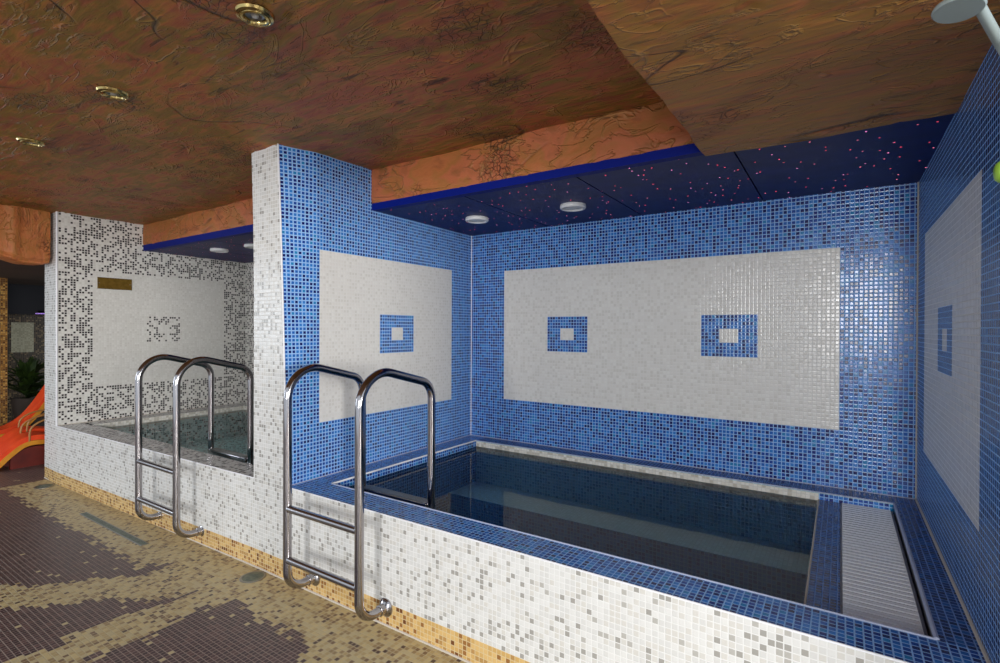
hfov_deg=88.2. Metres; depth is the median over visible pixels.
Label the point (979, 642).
trim
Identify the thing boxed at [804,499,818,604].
trim
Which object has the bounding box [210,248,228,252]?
recessed light
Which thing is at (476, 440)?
trim
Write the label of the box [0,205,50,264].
ceiling beam
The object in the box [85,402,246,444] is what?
ledge
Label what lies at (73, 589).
floor
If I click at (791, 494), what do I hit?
trim
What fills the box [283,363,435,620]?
pool ladder
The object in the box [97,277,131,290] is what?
wall plaque
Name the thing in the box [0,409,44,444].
lounger
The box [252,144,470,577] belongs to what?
wall partition
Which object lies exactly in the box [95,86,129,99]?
recessed light
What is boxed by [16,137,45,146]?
recessed light
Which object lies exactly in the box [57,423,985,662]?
wall
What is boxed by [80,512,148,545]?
drain
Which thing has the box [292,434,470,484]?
trim
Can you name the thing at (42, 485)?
floor drain
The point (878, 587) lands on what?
overflow grating
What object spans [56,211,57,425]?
trim
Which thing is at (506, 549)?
trim
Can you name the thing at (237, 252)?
ceiling
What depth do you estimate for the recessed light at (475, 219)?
3.61 m
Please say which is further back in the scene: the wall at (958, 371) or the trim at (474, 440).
the trim at (474, 440)
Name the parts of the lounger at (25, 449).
panel, panel, armrest, armrest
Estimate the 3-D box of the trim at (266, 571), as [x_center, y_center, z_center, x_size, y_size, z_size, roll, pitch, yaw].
[-0.114,1.409,2.184,3.260,0.012,0.012,0,0,33]
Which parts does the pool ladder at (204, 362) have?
handrail, handrail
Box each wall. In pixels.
[8,284,44,314]
[8,314,44,419]
[45,212,244,483]
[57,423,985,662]
[245,182,916,497]
[476,437,917,549]
[917,44,999,662]
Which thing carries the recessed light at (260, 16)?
in the ceiling at (369, 84)
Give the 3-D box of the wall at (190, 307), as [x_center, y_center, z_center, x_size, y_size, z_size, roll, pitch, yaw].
[-3.655,0.112,5.591,0.344,2.580,1.949,0,0,31]
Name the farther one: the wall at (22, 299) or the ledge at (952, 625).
the wall at (22, 299)
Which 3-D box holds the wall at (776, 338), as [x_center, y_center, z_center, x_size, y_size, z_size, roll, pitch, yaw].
[-0.444,0.270,4.557,6.441,2.860,0.120,0,0,33]
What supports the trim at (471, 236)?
attached to the wall at (776, 338)
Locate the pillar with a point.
(3, 281)
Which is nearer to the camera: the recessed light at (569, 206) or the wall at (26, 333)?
the recessed light at (569, 206)
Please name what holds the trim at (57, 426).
attached to the wall at (475, 602)
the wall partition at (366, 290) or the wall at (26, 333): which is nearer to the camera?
the wall partition at (366, 290)
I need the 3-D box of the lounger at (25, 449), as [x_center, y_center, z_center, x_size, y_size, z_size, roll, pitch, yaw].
[-4.658,0.886,5.696,0.298,0.982,1.591,0,0,33]
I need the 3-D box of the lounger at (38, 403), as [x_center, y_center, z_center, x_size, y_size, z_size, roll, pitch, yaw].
[-6.057,0.879,6.046,0.298,0.982,1.591,0,0,33]
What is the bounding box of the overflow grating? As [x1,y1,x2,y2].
[840,503,927,635]
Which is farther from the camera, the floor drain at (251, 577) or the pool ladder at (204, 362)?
the pool ladder at (204, 362)
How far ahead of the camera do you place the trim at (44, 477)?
3.27 m
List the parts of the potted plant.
pot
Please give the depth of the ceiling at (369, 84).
2.23 m
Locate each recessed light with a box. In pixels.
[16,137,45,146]
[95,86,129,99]
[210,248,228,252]
[234,3,274,27]
[244,244,252,248]
[465,215,488,223]
[560,202,585,211]
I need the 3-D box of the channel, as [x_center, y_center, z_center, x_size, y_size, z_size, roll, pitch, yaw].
[1.551,1.324,2.144,0.234,0.688,1.404,0,0,33]
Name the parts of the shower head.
arm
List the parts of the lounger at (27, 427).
armrest, armrest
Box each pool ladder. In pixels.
[135,354,253,537]
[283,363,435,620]
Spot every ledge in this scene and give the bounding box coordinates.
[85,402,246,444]
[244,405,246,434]
[315,435,485,512]
[894,504,980,650]
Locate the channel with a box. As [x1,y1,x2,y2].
[842,582,842,613]
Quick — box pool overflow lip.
[806,500,839,612]
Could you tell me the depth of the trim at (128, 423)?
5.26 m
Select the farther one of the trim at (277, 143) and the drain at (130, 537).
the drain at (130, 537)
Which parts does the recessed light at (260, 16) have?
bulb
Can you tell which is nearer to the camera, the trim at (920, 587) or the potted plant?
the trim at (920, 587)
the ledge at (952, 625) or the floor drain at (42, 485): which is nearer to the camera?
the ledge at (952, 625)
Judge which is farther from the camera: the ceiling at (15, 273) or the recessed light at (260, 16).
the ceiling at (15, 273)
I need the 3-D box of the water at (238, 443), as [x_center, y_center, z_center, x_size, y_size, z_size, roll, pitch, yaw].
[-2.178,1.457,4.566,2.850,0.530,1.480,0,0,33]
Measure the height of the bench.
0.440 m
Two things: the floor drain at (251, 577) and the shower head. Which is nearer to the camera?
the shower head
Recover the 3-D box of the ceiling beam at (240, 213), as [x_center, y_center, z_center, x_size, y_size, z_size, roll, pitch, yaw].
[-2.389,-0.988,4.466,3.120,0.240,0.065,0,0,33]
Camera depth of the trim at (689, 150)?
2.69 m
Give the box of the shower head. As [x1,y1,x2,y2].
[931,0,999,55]
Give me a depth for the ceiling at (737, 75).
1.76 m
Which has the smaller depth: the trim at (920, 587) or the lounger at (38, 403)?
the trim at (920, 587)
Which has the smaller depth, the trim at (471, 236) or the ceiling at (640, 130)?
the ceiling at (640, 130)
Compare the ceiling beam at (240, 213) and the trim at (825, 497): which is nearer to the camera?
the trim at (825, 497)
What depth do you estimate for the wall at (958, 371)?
1.68 m
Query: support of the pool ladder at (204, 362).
attached to the wall at (475, 602)
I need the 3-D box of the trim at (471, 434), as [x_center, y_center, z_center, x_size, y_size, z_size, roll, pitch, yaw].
[0.981,0.882,3.544,2.940,0.010,0.010,0,0,33]
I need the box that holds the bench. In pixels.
[448,481,810,603]
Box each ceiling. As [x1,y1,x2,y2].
[0,0,662,224]
[0,260,44,285]
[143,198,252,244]
[149,233,253,262]
[371,101,693,203]
[379,0,999,235]
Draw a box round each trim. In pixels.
[44,477,252,565]
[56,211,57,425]
[57,426,253,477]
[58,402,242,425]
[94,406,243,428]
[143,224,252,250]
[253,565,472,662]
[277,143,285,389]
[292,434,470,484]
[292,488,909,662]
[331,440,475,483]
[332,483,936,639]
[336,441,475,486]
[372,143,703,211]
[471,236,471,395]
[471,434,914,498]
[476,440,892,503]
[476,441,818,503]
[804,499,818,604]
[819,494,894,513]
[893,502,939,639]
[915,182,918,498]
[915,498,990,662]
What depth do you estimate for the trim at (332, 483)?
1.88 m
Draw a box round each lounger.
[0,384,44,436]
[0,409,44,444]
[0,414,44,469]
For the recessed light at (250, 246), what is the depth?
4.81 m
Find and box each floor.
[0,416,465,662]
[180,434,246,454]
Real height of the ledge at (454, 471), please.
0.778 m
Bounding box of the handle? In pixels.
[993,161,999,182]
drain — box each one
[33,484,54,488]
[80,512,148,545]
[239,571,265,582]
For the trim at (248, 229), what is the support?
attached to the wall at (190, 307)
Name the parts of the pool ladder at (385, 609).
handrail, handrail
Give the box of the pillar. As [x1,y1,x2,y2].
[0,278,7,425]
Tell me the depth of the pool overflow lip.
2.08 m
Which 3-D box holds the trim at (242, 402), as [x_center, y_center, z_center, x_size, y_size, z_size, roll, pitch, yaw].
[-3.549,0.855,5.451,0.010,0.010,1.816,0,0,31]
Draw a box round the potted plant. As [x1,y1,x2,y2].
[8,352,44,425]
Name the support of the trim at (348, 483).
attached to the wall at (475, 602)

